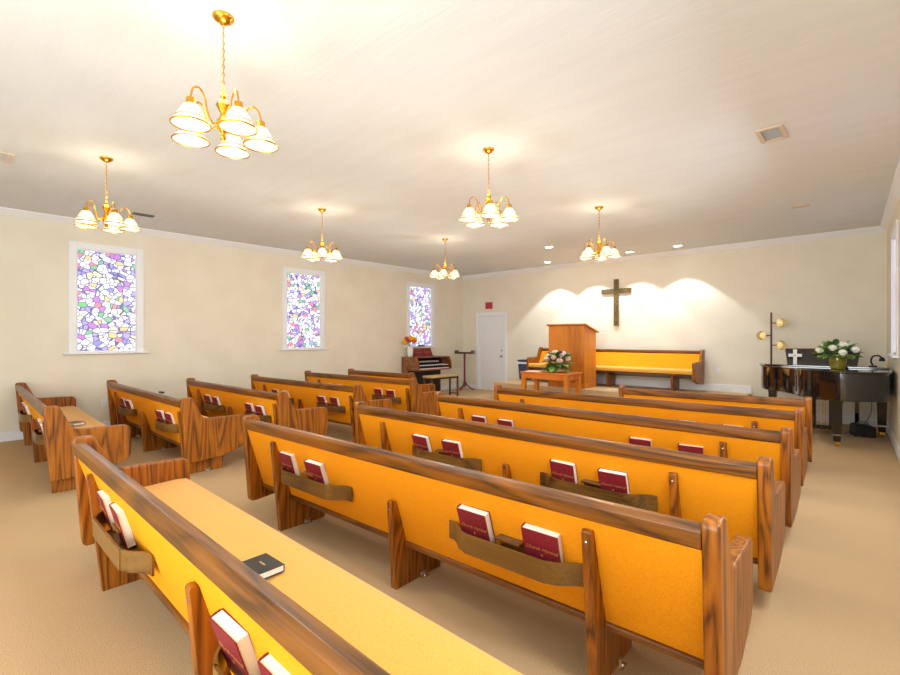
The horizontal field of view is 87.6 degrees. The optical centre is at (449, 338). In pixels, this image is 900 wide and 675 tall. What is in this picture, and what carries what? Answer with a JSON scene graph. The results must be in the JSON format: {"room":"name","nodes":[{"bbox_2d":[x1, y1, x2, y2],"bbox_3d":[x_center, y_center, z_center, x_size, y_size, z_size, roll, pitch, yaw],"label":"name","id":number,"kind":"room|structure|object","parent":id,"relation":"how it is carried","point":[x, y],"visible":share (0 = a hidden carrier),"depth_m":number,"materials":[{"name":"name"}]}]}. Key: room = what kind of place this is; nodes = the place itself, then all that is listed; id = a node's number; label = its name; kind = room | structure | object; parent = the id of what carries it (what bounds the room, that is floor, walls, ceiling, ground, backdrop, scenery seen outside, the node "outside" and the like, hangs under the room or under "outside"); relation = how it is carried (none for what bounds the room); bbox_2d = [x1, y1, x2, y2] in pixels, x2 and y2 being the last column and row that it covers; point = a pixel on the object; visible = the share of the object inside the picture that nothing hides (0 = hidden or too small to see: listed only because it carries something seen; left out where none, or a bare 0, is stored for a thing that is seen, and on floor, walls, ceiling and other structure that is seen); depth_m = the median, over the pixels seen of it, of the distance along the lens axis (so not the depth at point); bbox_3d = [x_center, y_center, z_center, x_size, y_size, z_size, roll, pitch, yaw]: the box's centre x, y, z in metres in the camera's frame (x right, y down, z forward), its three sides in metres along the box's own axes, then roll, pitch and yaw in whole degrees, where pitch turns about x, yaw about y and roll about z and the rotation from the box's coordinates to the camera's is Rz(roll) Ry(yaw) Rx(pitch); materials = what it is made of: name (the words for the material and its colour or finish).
{"room":"house of worship","nodes":[
{"label":"house of worship","id":0,"kind":"room"},
{"bbox_2d":[0,215,461,432],"bbox_3d":[-4.701,-0.200,8.912,0.150,3.400,15.140,0,0,43],"label":"wall","id":1,"kind":"structure","parent":0,"point":[213,313],"depth_m":8.71,"materials":[{"name":"beige paint"}]},
{"bbox_2d":[101,400,105,406],"bbox_3d":[-5.699,1.060,7.710,0.010,0.114,0.072,0,0,43],"label":"wall outlet","id":2,"kind":"object","parent":1,"relation":"attached to","point":[103,402],"visible":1,"depth_m":7.71,"materials":[{"name":"white paint"}]},
{"bbox_2d":[63,241,148,354],"bbox_3d":[-5.684,-0.647,7.777,0.200,1.794,1.151,0,0,43],"label":"window","id":3,"kind":"structure","parent":1,"relation":"in","point":[106,282],"depth_m":7.76,"materials":[{"name":"multicoloured glass"}]},
{"bbox_2d":[0,207,462,279],"bbox_3d":[-4.665,-1.850,8.777,0.085,0.100,14.990,0,0,43],"label":"trim","id":4,"kind":"structure","parent":1,"relation":"attached to","point":[5,211],"depth_m":8.77,"materials":[{"name":"white paint"}]},
{"bbox_2d":[0,384,462,441],"bbox_3d":[-4.690,1.435,8.800,0.018,0.130,14.990,0,0,43],"label":"baseboard","id":5,"kind":"structure","parent":1,"relation":"attached to","point":[17,435],"depth_m":6.93,"materials":[{"name":"white paint"}]},
{"bbox_2d":[279,267,328,350],"bbox_3d":[-3.255,-0.647,10.415,0.200,1.794,1.170,0,0,43],"label":"window","id":6,"kind":"structure","parent":1,"relation":"in","point":[303,290],"depth_m":10.40,"materials":[{"name":"multicoloured glass"}]},
{"bbox_2d":[405,282,436,347],"bbox_3d":[-0.836,-0.647,13.040,0.200,1.794,1.190,0,0,43],"label":"window","id":7,"kind":"structure","parent":1,"relation":"in","point":[420,297],"depth_m":13.05,"materials":[{"name":"multicoloured glass"}]},
{"bbox_2d":[0,0,899,275],"bbox_3d":[-0.922,-1.950,5.465,10.480,0.100,15.190,0,0,43],"label":"ceiling","id":8,"kind":"structure","parent":0,"point":[381,115],"depth_m":4.08,"materials":[{"name":"beige paint"}]},
{"bbox_2d":[0,151,14,163],"bbox_3d":[-4.667,-1.894,4.897,0.344,0.012,0.160,0,0,43],"label":"ceiling vent","id":9,"kind":"object","parent":8,"relation":"in","point":[4,157],"visible":1,"depth_m":4.91,"materials":[{"name":"beige metal"}]},
{"bbox_2d":[73,156,141,232],"bbox_3d":[-3.620,-1.531,4.952,0.600,0.738,0.581,0,0,-20],"label":"chandelier","id":10,"kind":"object","parent":8,"relation":"hanging from","point":[114,223],"visible":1,"depth_m":4.90,"materials":[{"name":"white glass"}]},
{"bbox_2d":[132,212,154,217],"bbox_3d":[-4.697,-1.894,7.181,0.124,0.012,0.280,0,0,43],"label":"ceiling vent","id":11,"kind":"object","parent":8,"relation":"in","point":[133,213],"visible":1,"depth_m":7.17,"materials":[{"name":"grey metal"}]},
{"bbox_2d":[169,10,278,158],"bbox_3d":[-1.346,-1.531,2.751,0.600,0.738,0.581,0,0,25],"label":"chandelier","id":12,"kind":"object","parent":8,"relation":"hanging from","point":[233,122],"visible":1,"depth_m":2.74,"materials":[{"name":"white glass"}]},
{"bbox_2d":[186,96,195,103],"bbox_3d":[-1.426,-1.310,2.581,0.060,0.044,0.059,0,0,-29],"label":"socket","id":13,"kind":"object","parent":12,"relation":"attached to","point":[189,99],"depth_m":2.56,"materials":[{"name":"gold metal"}]},
{"bbox_2d":[233,100,242,107],"bbox_3d":[-1.186,-1.310,2.627,0.060,0.044,0.059,0,0,-29],"label":"socket","id":14,"kind":"object","parent":12,"relation":"attached to","point":[237,103],"depth_m":2.61,"materials":[{"name":"gold metal"}]},
{"bbox_2d":[256,120,265,127],"bbox_3d":[-1.157,-1.310,2.869,0.060,0.044,0.059,0,0,-29],"label":"socket","id":15,"kind":"object","parent":12,"relation":"attached to","point":[260,124],"depth_m":2.85,"materials":[{"name":"gold metal"}]},
{"bbox_2d":[301,208,342,261],"bbox_3d":[-1.891,-1.531,6.869,0.581,0.738,0.600,0,0,-33],"label":"chandelier","id":16,"kind":"object","parent":8,"relation":"hanging from","point":[310,255],"visible":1,"depth_m":6.83,"materials":[{"name":"white glass"}]},
{"bbox_2d":[429,238,459,278],"bbox_3d":[-0.110,-1.531,8.931,0.581,0.738,0.600,0,0,-11],"label":"chandelier","id":17,"kind":"object","parent":8,"relation":"hanging from","point":[443,273],"visible":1,"depth_m":8.87,"materials":[{"name":"white glass"}]},
{"bbox_2d":[459,147,519,227],"bbox_3d":[0.368,-1.531,4.695,0.581,0.738,0.600,0,0,-18],"label":"chandelier","id":18,"kind":"object","parent":8,"relation":"hanging from","point":[474,220],"visible":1,"depth_m":4.65,"materials":[{"name":"white glass"}]},
{"bbox_2d":[579,206,620,260],"bbox_3d":[2.135,-1.531,6.776,0.581,0.738,0.600,0,0,43],"label":"chandelier","id":19,"kind":"object","parent":8,"relation":"hanging from","point":[606,252],"visible":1,"depth_m":6.71,"materials":[{"name":"white glass"}]},
{"bbox_2d":[755,124,788,143],"bbox_3d":[2.985,-1.894,4.348,0.214,0.012,0.360,0,0,43],"label":"ceiling vent","id":20,"kind":"object","parent":8,"relation":"in","point":[778,132],"visible":1,"depth_m":4.34,"materials":[{"name":"beige metal"}]},
{"bbox_2d":[791,204,809,208],"bbox_3d":[5.018,-1.894,6.717,0.204,0.012,0.120,0,0,43],"label":"ceiling vent","id":21,"kind":"object","parent":8,"relation":"in","point":[804,205],"visible":1,"depth_m":6.70,"materials":[{"name":"beige metal"}]},
{"bbox_2d":[0,388,899,674],"bbox_3d":[-0.922,1.550,5.465,10.480,0.100,15.190,0,0,43],"label":"floor","id":22,"kind":"structure","parent":0,"point":[832,607],"depth_m":2.76,"materials":[{"name":"beige carpet"}]},
{"bbox_2d":[15,382,130,493],"bbox_3d":[-4.846,1.073,5.871,3.501,0.861,0.710,0,0,44],"label":"pew","id":23,"kind":"object","parent":22,"relation":"on","point":[54,447],"visible":0.79,"depth_m":4.78,"materials":[{"name":"brown wood"}]},
{"bbox_2d":[22,404,30,414],"bbox_3d":[-5.513,0.956,6.123,0.191,0.207,0.098,0,0,41],"label":"hymnal","id":24,"kind":"object","parent":23,"relation":"on","point":[25,407],"visible":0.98,"depth_m":6.06,"materials":[{"name":"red paper"}]},
{"bbox_2d":[38,421,43,434],"bbox_3d":[-4.173,0.956,4.830,0.098,0.206,0.189,0,0,-44],"label":"hymnal","id":25,"kind":"object","parent":23,"relation":"in","point":[40,422],"visible":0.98,"depth_m":4.75,"materials":[{"name":"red paper"}]},
{"bbox_2d":[69,421,84,425],"bbox_3d":[-4.514,1.020,5.654,0.168,0.032,0.121,0,0,23],"label":"bible","id":26,"kind":"object","parent":23,"relation":"on","point":[73,423],"visible":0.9,"depth_m":5.62,"materials":[{"name":"white paper"}]},
{"bbox_2d":[106,380,243,473],"bbox_3d":[-3.882,1.073,6.414,3.340,0.861,0.710,0,0,43],"label":"pew","id":27,"kind":"object","parent":22,"relation":"on","point":[204,441],"visible":0.85,"depth_m":5.42,"materials":[{"name":"brown wood"}]},
{"bbox_2d":[119,397,126,408],"bbox_3d":[-4.722,0.956,6.808,0.192,0.208,0.091,0,0,43],"label":"hymnal","id":28,"kind":"object","parent":27,"relation":"in","point":[122,401],"visible":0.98,"depth_m":6.76,"materials":[{"name":"red paper"}]},
{"bbox_2d":[124,399,133,408],"bbox_3d":[-4.494,0.956,6.591,0.192,0.208,0.100,0,0,40],"label":"hymnal","id":29,"kind":"object","parent":27,"relation":"on","point":[129,405],"visible":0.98,"depth_m":6.54,"materials":[{"name":"red paper"}]},
{"bbox_2d":[154,409,165,423],"bbox_3d":[-3.473,0.956,5.653,0.192,0.208,0.100,0,0,39],"label":"hymnal","id":30,"kind":"object","parent":27,"relation":"in","point":[159,413],"visible":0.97,"depth_m":5.61,"materials":[{"name":"paper"}]},
{"bbox_2d":[164,412,175,423],"bbox_3d":[-3.240,0.956,5.445,0.190,0.207,0.093,0,0,39],"label":"hymnal","id":31,"kind":"object","parent":27,"relation":"on","point":[169,417],"visible":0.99,"depth_m":5.40,"materials":[{"name":"paper"}]},
{"bbox_2d":[186,378,327,435],"bbox_3d":[-2.966,1.073,6.912,3.020,0.861,0.710,0,0,42],"label":"pew","id":32,"kind":"object","parent":22,"relation":"on","point":[279,409],"visible":0.66,"depth_m":6.12,"materials":[{"name":"brown wood"}]},
{"bbox_2d":[203,394,212,404],"bbox_3d":[-3.691,0.956,7.186,0.189,0.205,0.095,0,0,39],"label":"hymnal","id":33,"kind":"object","parent":32,"relation":"in","point":[207,398],"visible":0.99,"depth_m":7.14,"materials":[{"name":"red paper"}]},
{"bbox_2d":[212,396,221,404],"bbox_3d":[-3.464,0.956,6.978,0.190,0.206,0.102,0,0,43],"label":"hymnal","id":34,"kind":"object","parent":32,"relation":"in","point":[216,400],"visible":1,"depth_m":6.93,"materials":[{"name":"red paper"}]},
{"bbox_2d":[244,402,254,413],"bbox_3d":[-2.664,0.956,6.266,0.189,0.205,0.096,0,0,44],"label":"hymnal","id":35,"kind":"object","parent":32,"relation":"in","point":[249,407],"visible":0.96,"depth_m":6.22,"materials":[{"name":"red paper"}]},
{"bbox_2d":[254,404,266,414],"bbox_3d":[-2.438,0.956,6.056,0.192,0.207,0.104,0,0,43],"label":"hymnal","id":36,"kind":"object","parent":32,"relation":"in","point":[260,410],"visible":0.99,"depth_m":6.00,"materials":[{"name":"paper"}]},
{"bbox_2d":[72,435,522,674],"bbox_3d":[-0.976,1.073,2.132,3.470,0.861,0.710,0,0,43],"label":"pew","id":37,"kind":"object","parent":22,"relation":"on","point":[314,616],"visible":0.81,"depth_m":1.79,"materials":[{"name":"brown wood"}]},
{"bbox_2d":[96,489,114,531],"bbox_3d":[-1.911,0.956,2.624,0.094,0.205,0.189,0,0,-45],"label":"hymnal","id":38,"kind":"object","parent":37,"relation":"in","point":[104,499],"visible":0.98,"depth_m":2.56,"materials":[{"name":"white paper"}]},
{"bbox_2d":[109,502,136,549],"bbox_3d":[-1.684,0.956,2.413,0.092,0.205,0.189,0,0,-44],"label":"hymnal","id":39,"kind":"object","parent":37,"relation":"on","point":[126,535],"visible":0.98,"depth_m":2.35,"materials":[{"name":"white paper"}]},
{"bbox_2d":[107,530,140,550],"bbox_3d":[-1.690,1.065,2.416,0.540,0.010,0.121,0,0,43],"label":"shelf","id":40,"kind":"object","parent":37,"relation":"attached to","point":[115,536],"depth_m":2.44,"materials":[{"name":"brown wood"}]},
{"bbox_2d":[209,608,260,674],"bbox_3d":[-0.649,0.956,1.437,0.190,0.206,0.104,0,0,41],"label":"hymnal","id":41,"kind":"object","parent":37,"relation":"in","point":[235,642],"visible":1,"depth_m":1.39,"materials":[{"name":"red fabric"}]},
{"bbox_2d":[242,553,284,578],"bbox_3d":[-0.840,1.020,2.099,0.168,0.032,0.121,0,0,41],"label":"bible","id":42,"kind":"object","parent":37,"relation":"on","point":[265,565],"visible":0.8,"depth_m":2.09,"materials":[{"name":"black leather"}]},
{"bbox_2d":[257,652,290,674],"bbox_3d":[-0.420,0.956,1.231,0.190,0.206,0.094,0,0,43],"label":"hymnal","id":43,"kind":"object","parent":37,"relation":"on","point":[267,664],"visible":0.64,"depth_m":1.24,"materials":[{"name":"white paper"}]},
{"bbox_2d":[251,374,391,442],"bbox_3d":[-2.230,1.073,7.723,3.002,0.861,0.710,0,0,41],"label":"pew","id":44,"kind":"object","parent":22,"relation":"on","point":[302,394],"visible":0.48,"depth_m":7.01,"materials":[{"name":"brown wood"}]},
{"bbox_2d":[316,395,327,404],"bbox_3d":[-1.924,0.956,7.086,0.190,0.206,0.104,0,0,41],"label":"hymnal","id":45,"kind":"object","parent":44,"relation":"in","point":[321,399],"visible":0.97,"depth_m":7.04,"materials":[{"name":"red paper"}]},
{"bbox_2d":[330,397,339,405],"bbox_3d":[-1.683,0.956,6.891,0.191,0.207,0.089,0,0,44],"label":"hymnal","id":46,"kind":"object","parent":44,"relation":"in","point":[334,401],"visible":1,"depth_m":6.85,"materials":[{"name":"red paper"}]},
{"bbox_2d":[304,370,438,414],"bbox_3d":[-1.550,1.073,8.721,3.004,0.861,0.710,0,0,40],"label":"pew","id":47,"kind":"object","parent":22,"relation":"on","point":[409,397],"visible":0.37,"depth_m":7.88,"materials":[{"name":"fabric"}]},
{"bbox_2d":[374,388,382,395],"bbox_3d":[-1.226,0.956,8.093,0.190,0.207,0.090,0,0,39],"label":"hymnal","id":48,"kind":"object","parent":47,"relation":"in","point":[378,392],"visible":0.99,"depth_m":8.06,"materials":[{"name":"red paper"}]},
{"bbox_2d":[386,389,395,396],"bbox_3d":[-0.989,0.956,7.894,0.188,0.205,0.095,0,0,36],"label":"hymnal","id":49,"kind":"object","parent":47,"relation":"on","point":[390,393],"visible":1,"depth_m":7.86,"materials":[{"name":"red paper"}]},
{"bbox_2d":[348,369,434,391],"bbox_3d":[-1.243,1.073,9.698,1.902,0.861,0.698,0,0,40],"label":"pew","id":50,"kind":"object","parent":22,"relation":"on","point":[423,387],"visible":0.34,"depth_m":9.25,"materials":[{"name":"brown wood"}]},
{"bbox_2d":[402,348,451,391],"bbox_3d":[-0.621,0.875,12.713,0.660,1.250,1.260,0,0,43],"label":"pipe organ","id":51,"kind":"object","parent":22,"relation":"on","point":[421,366],"visible":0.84,"depth_m":12.66,"materials":[{"name":"brown wood"}]},
{"bbox_2d":[402,336,416,356],"bbox_3d":[-1.048,0.200,12.407,0.383,0.560,0.369,0,0,43],"label":"flower vase","id":52,"kind":"object","parent":51,"relation":"on","point":[406,339],"visible":1,"depth_m":12.35,"materials":[{"name":"white ceramic"}]},
{"bbox_2d":[413,349,423,355],"bbox_3d":[-0.858,0.384,12.639,0.118,0.191,0.320,0,0,43],"label":"songbook","id":53,"kind":"object","parent":51,"relation":"on","point":[417,352],"visible":1,"depth_m":12.62,"materials":[{"name":"red paper"}]},
{"bbox_2d":[422,349,431,355],"bbox_3d":[-0.628,0.384,12.889,0.118,0.191,0.320,0,0,43],"label":"songbook","id":54,"kind":"object","parent":51,"relation":"on","point":[427,352],"visible":1,"depth_m":12.86,"materials":[{"name":"red paper"}]},
{"bbox_2d":[423,374,458,395],"bbox_3d":[-0.216,1.200,11.647,0.320,0.600,1.000,0,0,43],"label":"bench","id":55,"kind":"object","parent":22,"relation":"on","point":[440,376],"visible":0.76,"depth_m":11.61,"materials":[{"name":"brown wood"}]},
{"bbox_2d":[423,374,458,377],"bbox_3d":[-0.216,0.925,11.647,0.320,0.050,1.000,0,0,43],"label":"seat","id":56,"kind":"object","parent":55,"relation":"on","point":[440,375],"depth_m":11.51,"materials":[{"name":"beige fabric"}]},
{"bbox_2d":[455,350,474,390],"bbox_3d":[0.398,0.920,13.663,0.548,1.160,0.459,0,0,28],"label":"music stand","id":57,"kind":"object","parent":22,"relation":"on","point":[456,351],"visible":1,"depth_m":13.70,"materials":[{"name":"black metal"}]},
{"bbox_2d":[455,350,474,353],"bbox_3d":[0.429,0.390,13.721,0.548,0.100,0.225,0,0,28],"label":"tray","id":58,"kind":"object","parent":57,"relation":"on","point":[456,351],"depth_m":13.69,"materials":[{"name":"brown wood"}]},
{"bbox_2d":[242,414,752,674],"bbox_3d":[-0.182,1.073,3.030,3.532,0.861,0.710,0,0,41],"label":"pew","id":59,"kind":"object","parent":22,"relation":"on","point":[675,587],"visible":0.93,"depth_m":2.11,"materials":[{"name":"brown wood"}]},
{"bbox_2d":[278,451,300,475],"bbox_3d":[-1.213,0.956,3.549,0.190,0.207,0.093,0,0,43],"label":"hymnal","id":60,"kind":"object","parent":59,"relation":"in","point":[288,461],"visible":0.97,"depth_m":3.50,"materials":[{"name":"red fabric"}]},
{"bbox_2d":[304,458,328,484],"bbox_3d":[-0.935,0.956,3.301,0.190,0.206,0.104,0,0,39],"label":"hymnal","id":61,"kind":"object","parent":59,"relation":"on","point":[315,468],"visible":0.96,"depth_m":3.26,"materials":[{"name":"red paper"}]},
{"bbox_2d":[457,504,495,543],"bbox_3d":[0.133,0.956,2.384,0.190,0.205,0.102,0,0,42],"label":"hymnal","id":62,"kind":"object","parent":59,"relation":"in","point":[476,522],"visible":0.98,"depth_m":2.35,"materials":[{"name":"red paper"}]},
{"bbox_2d":[521,522,563,562],"bbox_3d":[0.424,0.956,2.135,0.191,0.207,0.099,0,0,39],"label":"hymnal","id":63,"kind":"object","parent":59,"relation":"on","point":[540,543],"visible":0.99,"depth_m":2.11,"materials":[{"name":"red paper"}]},
{"bbox_2d":[520,370,581,393],"bbox_3d":[2.133,1.100,9.918,1.120,0.800,0.640,0,0,41],"label":"table","id":64,"kind":"object","parent":22,"relation":"on","point":[565,376],"visible":0.57,"depth_m":9.73,"materials":[{"name":"brown wood"}]},
{"bbox_2d":[540,350,572,372],"bbox_3d":[2.227,0.477,9.792,0.772,0.483,0.723,0,0,43],"label":"flower arrangement","id":65,"kind":"object","parent":64,"relation":"on","point":[557,356],"visible":1,"depth_m":9.63,"materials":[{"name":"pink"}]},
{"bbox_2d":[552,368,564,372],"bbox_3d":[2.245,0.657,9.788,0.300,0.085,0.295,0,0,43],"label":"basket","id":66,"kind":"object","parent":65,"relation":"on","point":[559,370],"depth_m":9.66,"materials":[{"name":"brown"}]},
{"bbox_2d":[354,401,784,591],"bbox_3d":[0.573,1.073,3.863,3.512,0.861,0.710,0,0,41],"label":"pew","id":67,"kind":"object","parent":22,"relation":"on","point":[680,484],"visible":0.77,"depth_m":2.98,"materials":[{"name":"brown wood"}]},
{"bbox_2d":[412,433,432,451],"bbox_3d":[-0.247,0.956,4.197,0.189,0.205,0.103,0,0,43],"label":"hymnal","id":68,"kind":"object","parent":67,"relation":"in","point":[422,442],"visible":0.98,"depth_m":4.16,"materials":[{"name":"red fabric"}]},
{"bbox_2d":[441,439,462,457],"bbox_3d":[0.025,0.956,3.963,0.190,0.206,0.100,0,0,41],"label":"hymnal","id":69,"kind":"object","parent":67,"relation":"on","point":[454,449],"visible":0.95,"depth_m":3.93,"materials":[{"name":"red fabric"}]},
{"bbox_2d":[549,459,577,483],"bbox_3d":[0.800,0.956,3.296,0.191,0.208,0.097,0,0,43],"label":"hymnal","id":70,"kind":"object","parent":67,"relation":"in","point":[561,470],"visible":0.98,"depth_m":3.26,"materials":[{"name":"red paper"}]},
{"bbox_2d":[597,468,629,493],"bbox_3d":[1.068,0.956,3.059,0.190,0.205,0.103,0,0,41],"label":"hymnal","id":71,"kind":"object","parent":67,"relation":"on","point":[612,480],"visible":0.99,"depth_m":3.03,"materials":[{"name":"red paper"}]},
{"bbox_2d":[434,392,800,527],"bbox_3d":[1.335,1.073,4.731,3.486,0.861,0.710,0,0,42],"label":"pew","id":72,"kind":"object","parent":22,"relation":"on","point":[726,441],"visible":0.34,"depth_m":3.96,"materials":[{"name":"orange fabric"}]},
{"bbox_2d":[471,414,486,422],"bbox_3d":[0.336,0.956,5.239,0.191,0.207,0.103,0,0,41],"label":"hymnal","id":73,"kind":"object","parent":72,"relation":"in","point":[478,418],"visible":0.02,"depth_m":5.20,"materials":[{"name":"red fabric"}]},
{"bbox_2d":[497,418,514,426],"bbox_3d":[0.604,0.956,5.002,0.189,0.205,0.102,0,0,42],"label":"hymnal","id":74,"kind":"object","parent":72,"relation":"on","point":[506,422],"visible":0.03,"depth_m":4.96,"materials":[{"name":"red fabric"}]},
{"bbox_2d":[629,436,651,446],"bbox_3d":[1.658,0.956,4.067,0.191,0.207,0.099,0,0,42],"label":"hymnal","id":75,"kind":"object","parent":72,"relation":"in","point":[632,440],"visible":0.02,"depth_m":4.03,"materials":[{"name":"red fabric"}]},
{"bbox_2d":[678,443,703,454],"bbox_3d":[1.958,0.956,3.803,0.192,0.208,0.095,0,0,40],"label":"hymnal","id":76,"kind":"object","parent":72,"relation":"on","point":[681,447],"visible":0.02,"depth_m":3.77,"materials":[{"name":"red fabric"}]},
{"bbox_2d":[494,379,751,396],"bbox_3d":[3.512,1.290,10.477,5.270,0.420,1.410,0,0,43],"label":"platform","id":77,"kind":"object","parent":22,"relation":"on","point":[600,389],"visible":0.24,"depth_m":10.38,"materials":[{"name":"beige carpet"}]},
{"bbox_2d":[517,359,530,379],"bbox_3d":[1.989,0.818,12.374,0.324,0.525,0.276,0,0,43],"label":"trash bin","id":78,"kind":"object","parent":77,"relation":"on","point":[522,364],"visible":0.46,"depth_m":12.30,"materials":[{"name":"blue plastic"}]},
{"bbox_2d":[546,323,598,388],"bbox_3d":[2.774,0.375,10.643,0.970,1.410,0.645,0,0,43],"label":"pulpit","id":79,"kind":"object","parent":77,"relation":"on","point":[580,339],"visible":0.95,"depth_m":10.34,"materials":[{"name":"brown wood"}]},
{"bbox_2d":[527,347,704,390],"bbox_3d":[3.611,0.652,10.799,3.920,0.861,0.698,0,0,43],"label":"bench","id":80,"kind":"object","parent":77,"relation":"on","point":[676,365],"visible":0.84,"depth_m":10.25,"materials":[{"name":"yellow fabric"}]},
{"bbox_2d":[494,385,807,485],"bbox_3d":[2.123,1.073,5.624,3.413,0.861,0.710,0,0,40],"label":"pew","id":81,"kind":"object","parent":22,"relation":"on","point":[759,418],"visible":0.27,"depth_m":4.97,"materials":[{"name":"brown wood"}]},
{"bbox_2d":[619,385,811,461],"bbox_3d":[3.331,1.073,6.020,2.087,0.861,0.698,0,0,38],"label":"pew","id":82,"kind":"object","parent":22,"relation":"on","point":[790,404],"visible":0.36,"depth_m":5.57,"materials":[{"name":"brown wood"}]},
{"bbox_2d":[756,312,786,362],"bbox_3d":[5.993,0.505,8.740,0.466,1.990,0.280,0,0,43],"label":"floor lamp","id":83,"kind":"object","parent":22,"relation":"on","point":[760,335],"visible":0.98,"depth_m":8.72,"materials":[{"name":"black"}]},
{"bbox_2d":[759,348,892,445],"bbox_3d":[5.725,0.827,7.291,1.674,1.344,2.077,0,0,43],"label":"grand piano","id":84,"kind":"object","parent":22,"relation":"on","point":[808,377],"visible":0.93,"depth_m":6.64,"materials":[{"name":"black paint"}]},
{"bbox_2d":[788,349,801,363],"bbox_3d":[5.723,0.295,7.777,0.180,0.240,0.030,0,0,43],"label":"cross","id":85,"kind":"object","parent":84,"relation":"on","point":[794,355],"visible":1,"depth_m":7.77,"materials":[{"name":"white ceramic"}]},
{"bbox_2d":[812,339,863,368],"bbox_3d":[5.614,0.219,6.765,0.642,0.441,0.619,0,0,11],"label":"flower vase","id":86,"kind":"object","parent":84,"relation":"on","point":[839,361],"visible":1,"depth_m":6.69,"materials":[{"name":"green glass"}]},
{"bbox_2d":[844,402,871,436],"bbox_3d":[6.400,1.169,7.378,0.544,0.666,0.252,0,0,-32],"label":"power cord","id":87,"kind":"object","parent":84,"relation":"attached to","point":[871,402],"visible":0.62,"depth_m":7.39,"materials":[{"name":"grey plastic"}]},
{"bbox_2d":[868,355,884,366],"bbox_3d":[6.293,0.327,6.916,0.186,0.177,0.100,0,0,43],"label":"lamp","id":88,"kind":"object","parent":84,"relation":"on","point":[880,358],"visible":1,"depth_m":6.91,"materials":[{"name":"black metal"}]},
{"bbox_2d":[812,398,858,422],"bbox_3d":[6.658,1.250,8.143,0.720,0.500,0.340,0,0,43],"label":"piano bench","id":89,"kind":"object","parent":22,"relation":"on","point":[856,403],"visible":0.1,"depth_m":7.82,"materials":[{"name":"black wood"}]},
{"bbox_2d":[850,421,875,437],"bbox_3d":[6.356,1.388,7.225,0.260,0.224,0.240,0,0,25],"label":"equipment case","id":90,"kind":"object","parent":22,"relation":"on","point":[857,429],"visible":0.99,"depth_m":7.14,"materials":[{"name":"black plastic"}]},
{"bbox_2d":[462,232,886,418],"bbox_3d":[3.955,-0.200,11.128,9.580,3.400,0.150,0,0,43],"label":"wall","id":91,"kind":"structure","parent":0,"point":[717,303],"depth_m":9.60,"materials":[{"name":"beige paint"}]},
{"bbox_2d":[485,302,492,308],"bbox_3d":[1.130,-0.960,13.595,0.230,0.190,0.050,0,0,43],"label":"exit sign","id":92,"kind":"object","parent":91,"relation":"attached to","point":[488,305],"visible":1,"depth_m":13.55,"materials":[{"name":"red plastic"}]},
{"bbox_2d":[476,312,506,389],"bbox_3d":[1.209,0.369,13.593,1.100,2.263,0.147,0,0,43],"label":"door","id":93,"kind":"structure","parent":91,"relation":"in","point":[491,327],"depth_m":13.60,"materials":[{"name":"white paint"}]},
{"bbox_2d":[601,279,631,325],"bbox_3d":[3.908,-0.850,11.033,0.720,1.100,0.045,0,0,43],"label":"wall cross","id":94,"kind":"object","parent":91,"relation":"attached to","point":[616,290],"visible":1,"depth_m":11.01,"materials":[{"name":"brown wood"}]},
{"bbox_2d":[463,377,877,426],"bbox_3d":[3.862,1.215,11.100,9.480,0.570,0.018,0,0,43],"label":"baseboard","id":95,"kind":"structure","parent":91,"relation":"attached to","point":[618,381],"depth_m":9.80,"materials":[{"name":"white paint"}]},
{"bbox_2d":[463,226,885,279],"bbox_3d":[3.839,-1.850,11.076,9.480,0.100,0.085,0,0,43],"label":"trim","id":96,"kind":"structure","parent":91,"relation":"attached to","point":[876,229],"depth_m":9.74,"materials":[{"name":"white paint"}]},
{"bbox_2d":[887,196,899,446],"bbox_3d":[2.585,-0.200,2.167,0.150,3.400,15.108,0,0,40],"label":"wall","id":97,"kind":"structure","parent":0,"point":[893,406],"depth_m":6.88,"materials":[{"name":"beige paint"}]},
{"bbox_2d":[880,157,899,231],"bbox_3d":[2.466,-1.850,2.209,0.085,0.100,15.005,0,0,40],"label":"trim","id":98,"kind":"structure","parent":97,"relation":"attached to","point":[894,194],"depth_m":6.25,"materials":[{"name":"white paint"}]},
{"bbox_2d":[886,219,898,357],"bbox_3d":[6.136,-0.647,6.416,0.200,1.794,1.190,0,0,40],"label":"window","id":99,"kind":"structure","parent":97,"relation":"in","point":[895,231],"depth_m":6.74,"materials":[{"name":"white paint"}]},
{"bbox_2d":[886,421,899,461],"bbox_3d":[2.490,1.435,2.186,0.018,0.130,15.003,0,0,40],"label":"baseboard","id":100,"kind":"structure","parent":97,"relation":"attached to","point":[889,431],"depth_m":6.48,"materials":[{"name":"white paint"}]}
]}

